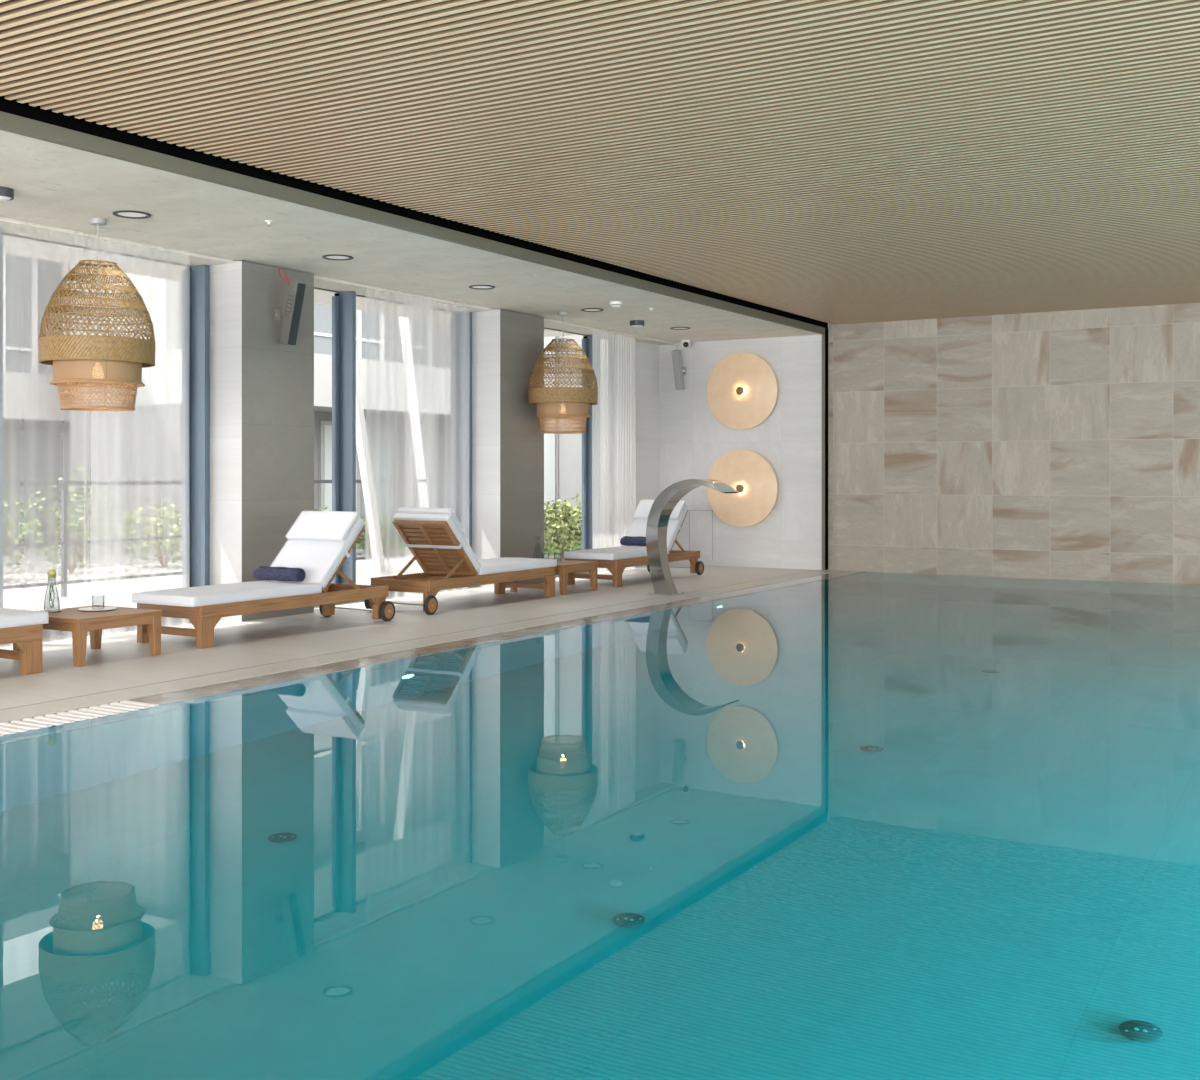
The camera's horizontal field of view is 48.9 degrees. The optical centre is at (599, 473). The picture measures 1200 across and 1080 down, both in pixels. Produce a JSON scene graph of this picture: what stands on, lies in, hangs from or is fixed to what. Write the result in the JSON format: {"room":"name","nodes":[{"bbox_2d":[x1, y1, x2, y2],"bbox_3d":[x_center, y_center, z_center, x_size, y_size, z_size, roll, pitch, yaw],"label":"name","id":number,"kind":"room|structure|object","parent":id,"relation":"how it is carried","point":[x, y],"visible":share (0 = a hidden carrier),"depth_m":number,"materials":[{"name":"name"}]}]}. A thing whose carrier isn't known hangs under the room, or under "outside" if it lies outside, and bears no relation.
{"room":"indoor swimming pool","nodes":[
{"label":"indoor swimming pool","id":0,"kind":"room"},
{"bbox_2d":[3,544,413,590],"bbox_3d":[-20.744,1.315,35.526,48.100,0.270,80.000,0,0,31],"label":"ground","id":1,"kind":"structure","parent":0,"point":[33,568],"depth_m":16.84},
{"bbox_2d":[3,486,39,569],"bbox_3d":[-6.808,0.615,14.474,1.176,1.179,1.165,0,0,17],"label":"shrub","id":2,"kind":"object","parent":1,"relation":"on","point":[10,552],"visible":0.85,"depth_m":14.62,"materials":[{"name":"green plant"}]},
{"bbox_2d":[3,253,69,544],"bbox_3d":[-12.730,-1.770,21.484,8.200,5.900,18.400,0,0,31],"label":"apartment building","id":3,"kind":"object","parent":1,"relation":"on","point":[36,432],"visible":0.11,"depth_m":21.79,"materials":[{"name":"grey"}]},
{"bbox_2d":[15,467,124,572],"bbox_3d":[-6.276,0.557,15.676,1.211,1.292,1.091,0,0,-37],"label":"shrub","id":4,"kind":"object","parent":1,"relation":"on","point":[77,521],"visible":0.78,"depth_m":15.63,"materials":[{"name":"green plant"}]},
{"bbox_2d":[114,497,181,566],"bbox_3d":[-5.542,0.746,16.728,1.260,0.917,1.075,0,0,-33],"label":"shrub","id":5,"kind":"object","parent":1,"relation":"on","point":[157,528],"visible":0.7,"depth_m":16.64,"materials":[{"name":"green plant"}]},
{"bbox_2d":[70,264,449,555],"bbox_3d":[-3.179,-1.570,24.660,3.800,5.500,13.200,0,0,31],"label":"apartment building","id":6,"kind":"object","parent":1,"relation":"on","point":[144,443],"visible":0.07,"depth_m":19.91,"materials":[{"name":"grey"}]},
{"bbox_2d":[356,512,408,553],"bbox_3d":[-3.174,0.879,19.568,1.151,0.655,1.249,0,0,31],"label":"shrub","id":7,"kind":"object","parent":1,"relation":"on","point":[392,532],"visible":0.43,"depth_m":19.43,"materials":[{"name":"green plant"}]},
{"bbox_2d":[399,317,427,507],"bbox_3d":[-2.750,-0.935,19.497,0.100,4.246,0.847,0,0,31],"label":"pole","id":8,"kind":"object","parent":1,"relation":"on","point":[403,322],"visible":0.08,"depth_m":19.46,"materials":[{"name":"white metal"}]},
{"bbox_2d":[356,541,581,555],"bbox_3d":[-1.599,1.115,21.052,3.850,0.130,2.661,0,0,31],"label":"lawn","id":9,"kind":"structure","parent":1,"relation":"on","point":[402,545],"depth_m":20.53,"materials":[{"name":"green plant"}]},
{"bbox_2d":[433,322,582,539],"bbox_3d":[-0.397,-1.420,22.461,6.630,5.200,0.850,0,0,31],"label":"building","id":10,"kind":"structure","parent":1,"relation":"on","point":[562,452],"depth_m":22.79,"materials":[{"name":"grey"}]},
{"bbox_2d":[3,557,423,610],"bbox_3d":[-6.966,1.240,7.960,3.700,0.140,22.600,0,0,31],"label":"ground","id":11,"kind":"structure","parent":0,"point":[115,592],"depth_m":13.14,"materials":[{"name":"grey"}]},
{"bbox_2d":[3,479,449,596],"bbox_3d":[-4.606,0.620,13.419,0.050,1.100,10.400,0,0,31],"label":"terrace railing","id":12,"kind":"object","parent":11,"relation":"on","point":[63,484],"visible":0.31,"depth_m":12.69,"materials":[{"name":"grey metal"}]},
{"bbox_2d":[356,357,385,571],"bbox_3d":[-2.794,-0.335,15.536,0.100,3.049,0.726,0,0,31],"label":"pole","id":13,"kind":"object","parent":11,"relation":"on","point":[361,432],"visible":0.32,"depth_m":15.59,"materials":[{"name":"white metal"}]},
{"bbox_2d":[209,261,313,621],"bbox_3d":[-2.826,-0.255,10.766,0.566,2.810,0.807,0,0,31],"label":"wall column","id":14,"kind":"structure","parent":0,"point":[261,387],"depth_m":10.44,"materials":[{"name":"tile"}]},
{"bbox_2d":[274,267,305,344],"bbox_3d":[-2.477,-1.343,10.529,0.276,0.630,0.088,0,0,31],"label":"wall speaker","id":15,"kind":"object","parent":14,"relation":"attached to","point":[292,313],"visible":1,"depth_m":10.49,"materials":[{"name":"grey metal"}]},
{"bbox_2d":[288,283,305,344],"bbox_3d":[-2.410,-1.270,10.492,0.122,0.483,0.080,0,0,31],"label":"grille","id":16,"kind":"object","parent":15,"relation":"attached to","point":[296,291],"depth_m":10.48,"materials":[{"name":"grey metal"}]},
{"bbox_2d":[314,287,471,594],"bbox_3d":[-2.078,-0.258,12.354,0.205,2.815,2.690,0,0,31],"label":"window","id":17,"kind":"structure","parent":14,"relation":"attached to","point":[343,303],"depth_m":11.96,"materials":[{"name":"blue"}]},
{"bbox_2d":[0,216,675,344],"bbox_3d":[-4.341,-1.800,8.306,0.465,0.300,20.270,0,0,31],"label":"curtain recess","id":18,"kind":"structure","parent":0,"point":[10,226],"depth_m":10.20,"materials":[{"name":"paint"}]},
{"bbox_2d":[95,396,117,632],"bbox_3d":[-3.523,-0.256,9.356,0.027,2.788,0.337,0,0,31],"label":"curtain","id":19,"kind":"object","parent":18,"relation":"hanging from","point":[95,396],"visible":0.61,"depth_m":9.31,"materials":[{"name":"white fabric"}]},
{"bbox_2d":[3,235,575,336],"bbox_3d":[-5.496,-1.875,7.990,1.200,0.250,20.150,0,0,31],"label":"canopy","id":20,"kind":"object","parent":18,"relation":"attached to","point":[11,245],"depth_m":11.19,"materials":[{"name":"white"}]},
{"bbox_2d":[367,288,434,599],"bbox_3d":[-1.824,-0.256,12.091,0.030,2.788,1.017,0,0,31],"label":"curtain","id":21,"kind":"object","parent":18,"relation":"hanging from","point":[367,288],"visible":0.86,"depth_m":12.03,"materials":[{"name":"white fabric"}]},
{"bbox_2d":[410,297,464,595],"bbox_3d":[-1.556,-0.256,12.682,0.030,2.788,1.008,0,0,31],"label":"curtain","id":22,"kind":"object","parent":18,"relation":"hanging from","point":[410,297],"visible":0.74,"depth_m":12.67,"materials":[{"name":"white fabric"}]},
{"bbox_2d":[592,330,635,572],"bbox_3d":[0.170,-0.256,15.519,0.030,2.788,1.028,0,0,31],"label":"curtain","id":23,"kind":"object","parent":18,"relation":"hanging from","point":[614,415],"visible":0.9,"depth_m":15.49,"materials":[{"name":"white fabric"}]},
{"bbox_2d":[0,564,816,709],"bbox_3d":[-3.681,1.210,7.915,2.800,0.120,20.270,0,0,31],"label":"floor","id":24,"kind":"structure","parent":0,"point":[121,662],"depth_m":9.52,"materials":[{"name":"tile"}]},
{"bbox_2d":[0,643,12,646],"bbox_3d":[-3.958,1.147,8.824,0.121,0.005,0.139,0,0,31],"label":"floor vent","id":25,"kind":"object","parent":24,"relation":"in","point":[11,644],"depth_m":8.82,"materials":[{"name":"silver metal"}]},
{"bbox_2d":[0,608,48,674],"bbox_3d":[-3.985,0.719,6.993,0.668,0.863,2.032,0,0,31],"label":"sun lounger","id":26,"kind":"object","parent":24,"relation":"on","point":[22,628],"visible":1,"depth_m":7.58,"materials":[{"name":"brown wood"}]},
{"bbox_2d":[0,608,48,627],"bbox_3d":[-3.783,0.832,7.334,0.596,0.084,1.240,0,0,31],"label":"seat cushion","id":27,"kind":"object","parent":26,"relation":"on","point":[9,618],"depth_m":7.59,"materials":[{"name":"white fabric"}]},
{"bbox_2d":[42,634,71,641],"bbox_3d":[-3.784,1.147,9.212,0.220,0.005,0.356,0,0,31],"label":"floor vent","id":28,"kind":"object","parent":24,"relation":"in","point":[69,636],"depth_m":9.22,"materials":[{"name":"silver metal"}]},
{"bbox_2d":[13,605,161,666],"bbox_3d":[-3.215,1.008,8.290,0.630,0.284,0.630,0,0,31],"label":"side table","id":29,"kind":"object","parent":24,"relation":"on","point":[78,622],"visible":0.61,"depth_m":8.15,"materials":[{"name":"brown wood"}]},
{"bbox_2d":[41,609,61,611],"bbox_3d":[-3.455,0.862,8.322,0.124,0.008,0.124,0,0,31],"label":"coaster","id":30,"kind":"object","parent":29,"relation":"on","point":[46,609],"visible":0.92,"depth_m":8.30,"materials":[{"name":"beige ceramic"}]},
{"bbox_2d":[44,569,59,610],"bbox_3d":[-3.455,0.729,8.322,0.094,0.256,0.094,0,0,31],"label":"carafe","id":31,"kind":"object","parent":30,"relation":"on","point":[51,573],"visible":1,"depth_m":8.32,"materials":[{"name":"grey"}]},
{"bbox_2d":[78,607,115,610],"bbox_3d":[-3.206,0.862,8.424,0.230,0.008,0.230,0,0,31],"label":"tray","id":32,"kind":"object","parent":29,"relation":"on","point":[86,608],"visible":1,"depth_m":8.41,"materials":[{"name":"beige ceramic"}]},
{"bbox_2d":[92,595,104,608],"bbox_3d":[-3.214,0.820,8.458,0.075,0.085,0.075,0,0,31],"label":"drinking glass","id":33,"kind":"object","parent":32,"relation":"on","point":[92,595],"visible":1,"depth_m":8.46,"materials":[{"name":"clear glass"}]},
{"bbox_2d":[102,626,136,634],"bbox_3d":[-3.521,1.147,9.661,0.215,0.005,0.460,0,0,31],"label":"grille","id":34,"kind":"object","parent":24,"relation":"in","point":[109,631],"depth_m":9.66,"materials":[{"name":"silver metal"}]},
{"bbox_2d":[161,620,190,625],"bbox_3d":[-3.242,1.147,10.128,0.214,0.005,0.347,0,0,31],"label":"floor vent","id":35,"kind":"object","parent":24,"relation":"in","point":[182,622],"depth_m":10.11,"materials":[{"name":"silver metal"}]},
{"bbox_2d":[132,511,394,648],"bbox_3d":[-2.405,0.719,9.662,0.668,0.863,2.032,0,0,31],"label":"sun lounger","id":36,"kind":"object","parent":24,"relation":"on","point":[319,543],"visible":0.95,"depth_m":9.70,"materials":[{"name":"white fabric"}]},
{"bbox_2d":[132,580,321,605],"bbox_3d":[-2.607,0.832,9.321,0.596,0.084,1.240,0,0,31],"label":"seat cushion","id":37,"kind":"object","parent":36,"relation":"on","point":[265,592],"depth_m":9.08,"materials":[{"name":"grey fabric"}]},
{"bbox_2d":[253,566,305,581],"bbox_3d":[-2.363,0.736,9.719,0.430,0.105,0.118,0,0,31],"label":"rolled towel","id":38,"kind":"object","parent":36,"relation":"on","point":[263,572],"visible":1,"depth_m":9.66,"materials":[{"name":"blue fabric"}]},
{"bbox_2d":[266,518,363,586],"bbox_3d":[-2.178,0.586,10.044,0.590,0.507,0.493,0,0,31],"label":"cushion","id":39,"kind":"object","parent":36,"relation":"on","point":[320,547],"depth_m":9.98,"materials":[{"name":"grey fabric"}]},
{"bbox_2d":[286,512,358,541],"bbox_3d":[-2.129,0.401,10.127,0.570,0.217,0.212,0,0,31],"label":"pillow","id":40,"kind":"object","parent":36,"relation":"on","point":[310,526],"depth_m":10.06,"materials":[{"name":"white fabric"}]},
{"bbox_2d":[335,600,363,604],"bbox_3d":[-2.226,1.147,11.753,0.116,0.005,0.407,0,0,31],"label":"floor vent","id":41,"kind":"object","parent":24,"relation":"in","point":[358,600],"depth_m":11.76,"materials":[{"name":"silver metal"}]},
{"bbox_2d":[386,593,422,598],"bbox_3d":[-1.887,1.147,12.417,0.214,0.005,0.570,0,0,31],"label":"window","id":42,"kind":"structure","parent":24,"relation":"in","point":[404,594],"depth_m":12.44,"materials":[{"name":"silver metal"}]},
{"bbox_2d":[439,586,478,591],"bbox_3d":[-1.403,1.147,13.140,0.122,0.005,0.658,0,0,31],"label":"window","id":43,"kind":"structure","parent":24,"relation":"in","point":[471,586],"depth_m":13.19,"materials":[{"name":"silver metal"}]},
{"bbox_2d":[364,507,556,614],"bbox_3d":[-1.173,0.719,11.743,0.668,0.863,2.032,0,0,31],"label":"sun lounger","id":44,"kind":"object","parent":24,"relation":"on","point":[435,538],"visible":0.95,"depth_m":11.32,"materials":[{"name":"brown wood"}]},
{"bbox_2d":[397,508,463,532],"bbox_3d":[-1.449,0.401,11.277,0.570,0.217,0.212,0,0,31],"label":"pillow","id":45,"kind":"object","parent":44,"relation":"on","point":[453,525],"depth_m":11.16,"materials":[{"name":"white fabric"}]},
{"bbox_2d":[393,513,480,570],"bbox_3d":[-1.399,0.586,11.360,0.590,0.507,0.493,0,0,31],"label":"cushion","id":46,"kind":"object","parent":44,"relation":"on","point":[437,541],"depth_m":11.27,"materials":[{"name":"grey fabric"}]},
{"bbox_2d":[478,557,556,573],"bbox_3d":[-0.971,0.832,12.084,0.596,0.084,1.240,0,0,31],"label":"seat cushion","id":47,"kind":"object","parent":44,"relation":"on","point":[506,565],"depth_m":11.98,"materials":[{"name":"grey fabric"}]},
{"bbox_2d":[510,560,597,594],"bbox_3d":[-0.449,1.008,12.962,0.630,0.284,0.630,0,0,31],"label":"side table","id":48,"kind":"object","parent":24,"relation":"on","point":[563,567],"visible":0.49,"depth_m":12.80,"materials":[{"name":"brown wood"}]},
{"bbox_2d":[534,536,542,558],"bbox_3d":[-0.615,0.743,13.171,0.098,0.238,0.098,0,0,31],"label":"carafe","id":49,"kind":"object","parent":48,"relation":"on","point":[536,536],"visible":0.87,"depth_m":13.16,"materials":[{"name":"grey"}]},
{"bbox_2d":[564,499,703,586],"bbox_3d":[0.390,0.719,14.381,0.668,0.863,2.032,0,0,31],"label":"sun lounger","id":50,"kind":"object","parent":24,"relation":"on","point":[615,559],"visible":0.77,"depth_m":14.33,"materials":[{"name":"brown wood"}]},
{"bbox_2d":[564,546,668,559],"bbox_3d":[0.188,0.832,14.040,0.596,0.084,1.240,0,0,31],"label":"seat cushion","id":51,"kind":"object","parent":50,"relation":"on","point":[621,552],"depth_m":13.63,"materials":[{"name":"grey fabric"}]},
{"bbox_2d":[620,536,645,545],"bbox_3d":[0.432,0.736,14.439,0.430,0.105,0.118,0,0,31],"label":"rolled towel","id":52,"kind":"object","parent":50,"relation":"on","point":[626,540],"visible":0.66,"depth_m":14.44,"materials":[{"name":"blue fabric"}]},
{"bbox_2d":[622,504,687,549],"bbox_3d":[0.616,0.586,14.764,0.590,0.507,0.493,0,0,31],"label":"cushion","id":53,"kind":"object","parent":50,"relation":"on","point":[638,525],"depth_m":14.72,"materials":[{"name":"grey fabric"}]},
{"bbox_2d":[633,500,684,519],"bbox_3d":[0.665,0.401,14.847,0.570,0.217,0.212,0,0,31],"label":"pillow","id":54,"kind":"object","parent":50,"relation":"on","point":[642,511],"depth_m":14.83,"materials":[{"name":"white fabric"}]},
{"bbox_2d":[646,479,738,594],"bbox_3d":[0.860,0.598,12.553,0.864,1.104,0.330,0,0,31],"label":"spout","id":55,"kind":"object","parent":24,"relation":"on","point":[661,509],"visible":1,"depth_m":12.64,"materials":[{"name":"silver metal"}]},
{"bbox_2d":[0,130,820,342],"bbox_3d":[-3.281,-1.810,7.678,1.930,0.280,20.270,0,0,31],"label":"ceiling","id":56,"kind":"structure","parent":0,"point":[53,184],"depth_m":9.52,"materials":[{"name":"paint"}]},
{"bbox_2d":[0,186,13,200],"bbox_3d":[-3.521,-1.637,7.733,0.160,0.066,0.160,0,0,31],"label":"recessed light","id":57,"kind":"object","parent":56,"relation":"in","point":[6,194],"visible":1,"depth_m":7.70,"materials":[{"name":"grey metal"}]},
{"bbox_2d":[39,217,154,410],"bbox_3d":[-3.289,-1.046,8.646,0.715,1.249,0.715,0,0,44],"label":"pendant lamp","id":58,"kind":"object","parent":56,"relation":"hanging from","point":[116,365],"visible":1,"depth_m":8.44,"materials":[{"name":"brown wicker"}]},
{"bbox_2d":[113,210,150,218],"bbox_3d":[-3.006,-1.665,8.478,0.236,0.010,0.236,0,0,31],"label":"recessed light","id":59,"kind":"object","parent":56,"relation":"in","point":[124,213],"visible":1,"depth_m":8.48,"materials":[{"name":"grey"}]},
{"bbox_2d":[117,212,145,216],"bbox_3d":[-3.006,-1.668,8.478,0.176,0.002,0.176,0,0,31],"label":"diffuser","id":60,"kind":"object","parent":59,"relation":"attached to","point":[119,214],"depth_m":8.48,"materials":[{"name":"grey plastic"}]},
{"bbox_2d":[322,254,352,260],"bbox_3d":[-2.018,-1.665,10.155,0.236,0.010,0.236,0,0,31],"label":"recessed light","id":61,"kind":"object","parent":56,"relation":"in","point":[337,257],"visible":1,"depth_m":10.16,"materials":[{"name":"grey"}]},
{"bbox_2d":[327,256,348,258],"bbox_3d":[-2.018,-1.668,10.155,0.176,0.002,0.176,0,0,31],"label":"diffuser","id":62,"kind":"object","parent":61,"relation":"attached to","point":[328,257],"depth_m":10.16,"materials":[{"name":"grey"}]},
{"bbox_2d":[469,285,494,289],"bbox_3d":[-1.052,-1.665,11.766,0.236,0.010,0.236,0,0,31],"label":"recessed light","id":63,"kind":"object","parent":56,"relation":"in","point":[482,287],"visible":1,"depth_m":11.76,"materials":[{"name":"grey plastic"}]},
{"bbox_2d":[473,286,490,287],"bbox_3d":[-1.052,-1.668,11.766,0.176,0.002,0.176,0,0,31],"label":"diffuser","id":64,"kind":"object","parent":63,"relation":"attached to","point":[473,286],"depth_m":11.77,"materials":[{"name":"grey plastic"}]},
{"bbox_2d":[528,311,597,433],"bbox_3d":[-0.380,-1.046,13.607,0.715,1.249,0.715,0,0,-1],"label":"pendant lamp","id":65,"kind":"object","parent":56,"relation":"hanging from","point":[554,403],"visible":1,"depth_m":13.39,"materials":[{"name":"brown wicker"}]},
{"bbox_2d":[581,308,602,311],"bbox_3d":[-0.080,-1.665,13.408,0.236,0.010,0.236,0,0,31],"label":"recessed light","id":66,"kind":"object","parent":56,"relation":"in","point":[585,309],"visible":1,"depth_m":13.41,"materials":[{"name":"grey plastic"}]},
{"bbox_2d":[610,301,621,307],"bbox_3d":[0.155,-1.644,12.816,0.124,0.052,0.124,0,0,31],"label":"smoke detector","id":67,"kind":"object","parent":56,"relation":"attached to","point":[615,304],"visible":1,"depth_m":12.77,"materials":[{"name":"white plastic"}]},
{"bbox_2d":[630,320,643,326],"bbox_3d":[0.405,-1.637,14.403,0.160,0.066,0.160,0,0,31],"label":"recessed light","id":68,"kind":"object","parent":56,"relation":"in","point":[635,323],"visible":1,"depth_m":14.34,"materials":[{"name":"grey metal"}]},
{"bbox_2d":[670,327,690,329],"bbox_3d":[0.918,-1.665,15.093,0.236,0.010,0.236,0,0,31],"label":"recessed light","id":69,"kind":"object","parent":56,"relation":"in","point":[672,328],"visible":1,"depth_m":15.12,"materials":[{"name":"grey"}]},
{"bbox_2d":[681,340,690,347],"bbox_3d":[1.069,-1.622,16.467,0.120,0.096,0.132,0,0,31],"label":"security camera","id":70,"kind":"object","parent":56,"relation":"attached to","point":[685,343],"visible":1,"depth_m":16.42,"materials":[{"name":"white plastic"}]},
{"bbox_2d":[0,570,844,722],"bbox_3d":[-0.731,1.210,9.858,0.273,0.120,13.920,0,0,31],"label":"pool coping","id":71,"kind":"object","parent":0,"point":[53,707],"visible":0.44,"depth_m":8.23,"materials":[{"name":"stone"}]},
{"bbox_2d":[127,571,866,705],"bbox_3d":[0.371,1.252,11.181,0.255,0.197,10.520,0,0,31],"label":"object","id":72,"kind":"object","parent":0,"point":[210,690],"visible":0.36,"depth_m":8.67,"materials":[{"name":"stone"}]},
{"bbox_2d":[472,309,543,587],"bbox_3d":[-1.043,-0.255,13.778,0.566,2.810,0.807,0,0,31],"label":"wall column","id":73,"kind":"structure","parent":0,"point":[508,439],"depth_m":13.44,"materials":[{"name":"tile"}]},
{"bbox_2d":[544,327,592,574],"bbox_3d":[-0.388,-0.258,15.209,0.205,2.815,2.322,0,0,31],"label":"window","id":74,"kind":"structure","parent":73,"relation":"attached to","point":[587,341],"depth_m":15.69,"materials":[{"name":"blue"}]},
{"bbox_2d":[544,551,564,559],"bbox_3d":[10.356,1.323,37.216,3.700,0.275,45.400,0,0,31],"label":"ground","id":75,"kind":"structure","parent":0,"point":[545,556],"depth_m":18.73,"materials":[{"name":"grey concrete"}]},
{"bbox_2d":[544,493,581,558],"bbox_3d":[-0.528,0.734,18.439,0.912,0.940,0.932,0,0,4],"label":"shrub","id":76,"kind":"object","parent":75,"relation":"on","point":[565,519],"visible":0.8,"depth_m":18.27,"materials":[{"name":"green plant"}]},
{"bbox_2d":[0,0,1199,324],"bbox_3d":[2.063,-1.810,4.514,10.250,0.040,20.270,0,0,31],"label":"ceiling","id":77,"kind":"structure","parent":0,"point":[843,161],"depth_m":6.72,"materials":[{"name":"brown wood"}]},
{"bbox_2d":[0,572,1199,1079],"bbox_3d":[3.293,1.156,7.475,8.550,0.001,13.920,0,0,31],"label":"pool water","id":78,"kind":"object","parent":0,"point":[864,825],"visible":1,"depth_m":3.95,"materials":[{"name":"teal liquid"}]},
{"bbox_2d":[635,341,658,566],"bbox_3d":[0.431,-0.255,16.607,0.220,2.810,0.920,0,0,31],"label":"wall","id":79,"kind":"structure","parent":0,"point":[646,355],"depth_m":16.68,"materials":[{"name":"tile"}]},
{"bbox_2d":[659,335,821,569],"bbox_3d":[1.650,-0.340,16.595,2.530,3.020,0.300,0,0,31],"label":"wall","id":80,"kind":"structure","parent":0,"point":[692,440],"depth_m":16.20,"materials":[{"name":"tile"}]},
{"bbox_2d":[671,344,685,389],"bbox_3d":[0.974,-1.355,16.661,0.145,0.595,0.276,0,0,31],"label":"wall speaker","id":81,"kind":"object","parent":80,"relation":"attached to","point":[678,370],"visible":1,"depth_m":16.58,"materials":[{"name":"grey paint"}]},
{"bbox_2d":[671,351,680,389],"bbox_3d":[0.961,-1.300,16.579,0.080,0.483,0.122,0,0,31],"label":"grille","id":82,"kind":"object","parent":81,"relation":"attached to","point":[676,355],"depth_m":16.57,"materials":[{"name":"grey metal"}]},
{"bbox_2d":[689,510,712,559],"bbox_3d":[1.272,0.766,16.642,0.332,0.619,0.004,0,0,31],"label":"access panel","id":83,"kind":"object","parent":80,"relation":"attached to","point":[700,521],"visible":0.88,"depth_m":16.64,"materials":[{"name":"tile"}]},
{"bbox_2d":[707,352,777,429],"bbox_3d":[1.744,-1.022,16.273,0.952,0.952,0.158,0,0,31],"label":"wall lamp","id":84,"kind":"object","parent":80,"relation":"attached to","point":[742,388],"visible":1,"depth_m":16.25,"materials":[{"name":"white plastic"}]},
{"bbox_2d":[707,450,777,526],"bbox_3d":[1.744,0.178,16.273,0.952,0.952,0.158,0,0,31],"label":"wall lamp","id":85,"kind":"object","parent":80,"relation":"attached to","point":[749,473],"visible":0.93,"depth_m":16.24,"materials":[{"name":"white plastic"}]},
{"bbox_2d":[828,303,1199,584],"bbox_3d":[7.243,-0.385,13.341,10.330,3.130,0.200,0,0,31],"label":"wall","id":86,"kind":"structure","parent":0,"point":[1054,444],"depth_m":14.74,"materials":[{"name":"beige stone"}]},
{"bbox_2d":[0,111,824,334],"bbox_3d":[-2.463,-1.710,7.127,0.040,0.080,20.155,0,0,31],"label":"trim","id":87,"kind":"structure","parent":86,"relation":"attached to","point":[11,123],"depth_m":8.35,"materials":[{"name":"grey metal"}]},
{"bbox_2d":[0,96,827,327],"bbox_3d":[-2.436,-1.800,7.177,0.035,0.100,20.270,0,0,31],"label":"trim","id":88,"kind":"structure","parent":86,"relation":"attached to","point":[25,110],"depth_m":8.31,"materials":[{"name":"black"}]},
{"bbox_2d":[822,334,824,569],"bbox_3d":[2.675,-0.300,15.806,0.037,2.900,0.017,0,0,31],"label":"trim","id":89,"kind":"structure","parent":86,"relation":"attached to","point":[823,335],"depth_m":15.80,"materials":[{"name":"grey metal"}]},
{"bbox_2d":[825,328,827,569],"bbox_3d":[2.705,-0.300,15.855,0.040,2.900,0.098,0,0,31],"label":"trim","id":90,"kind":"structure","parent":86,"relation":"attached to","point":[826,329],"depth_m":15.83,"materials":[{"name":"black metal"}]},
{"bbox_3d":[-0.472,1.980,9.704,0.200,1.240,13.920,0,0,31],"label":"wall","id":91,"kind":"structure","parent":0,"visible":0},
{"bbox_3d":[-3.175,1.265,5.192,0.255,0.170,3.400,0,0,31],"label":"gutter","id":92,"kind":"object","parent":91,"relation":"on","visible":0},
{"bbox_2d":[0,700,158,735],"bbox_3d":[-3.170,1.161,5.202,0.251,0.018,3.382,0,0,31],"label":"gutter grating","id":93,"kind":"object","parent":92,"relation":"on","point":[26,724],"visible":0.84,"depth_m":6.28,"materials":[{"name":"white plastic"}]},
{"bbox_3d":[-4.610,-0.255,7.753,0.566,2.810,0.807,0,0,31],"label":"wall column","id":94,"kind":"structure","parent":0,"visible":0},
{"bbox_2d":[0,228,208,636],"bbox_3d":[-3.862,-0.258,9.342,0.205,2.815,2.690,0,0,31],"label":"window","id":95,"kind":"structure","parent":94,"relation":"attached to","point":[195,279],"depth_m":10.44,"materials":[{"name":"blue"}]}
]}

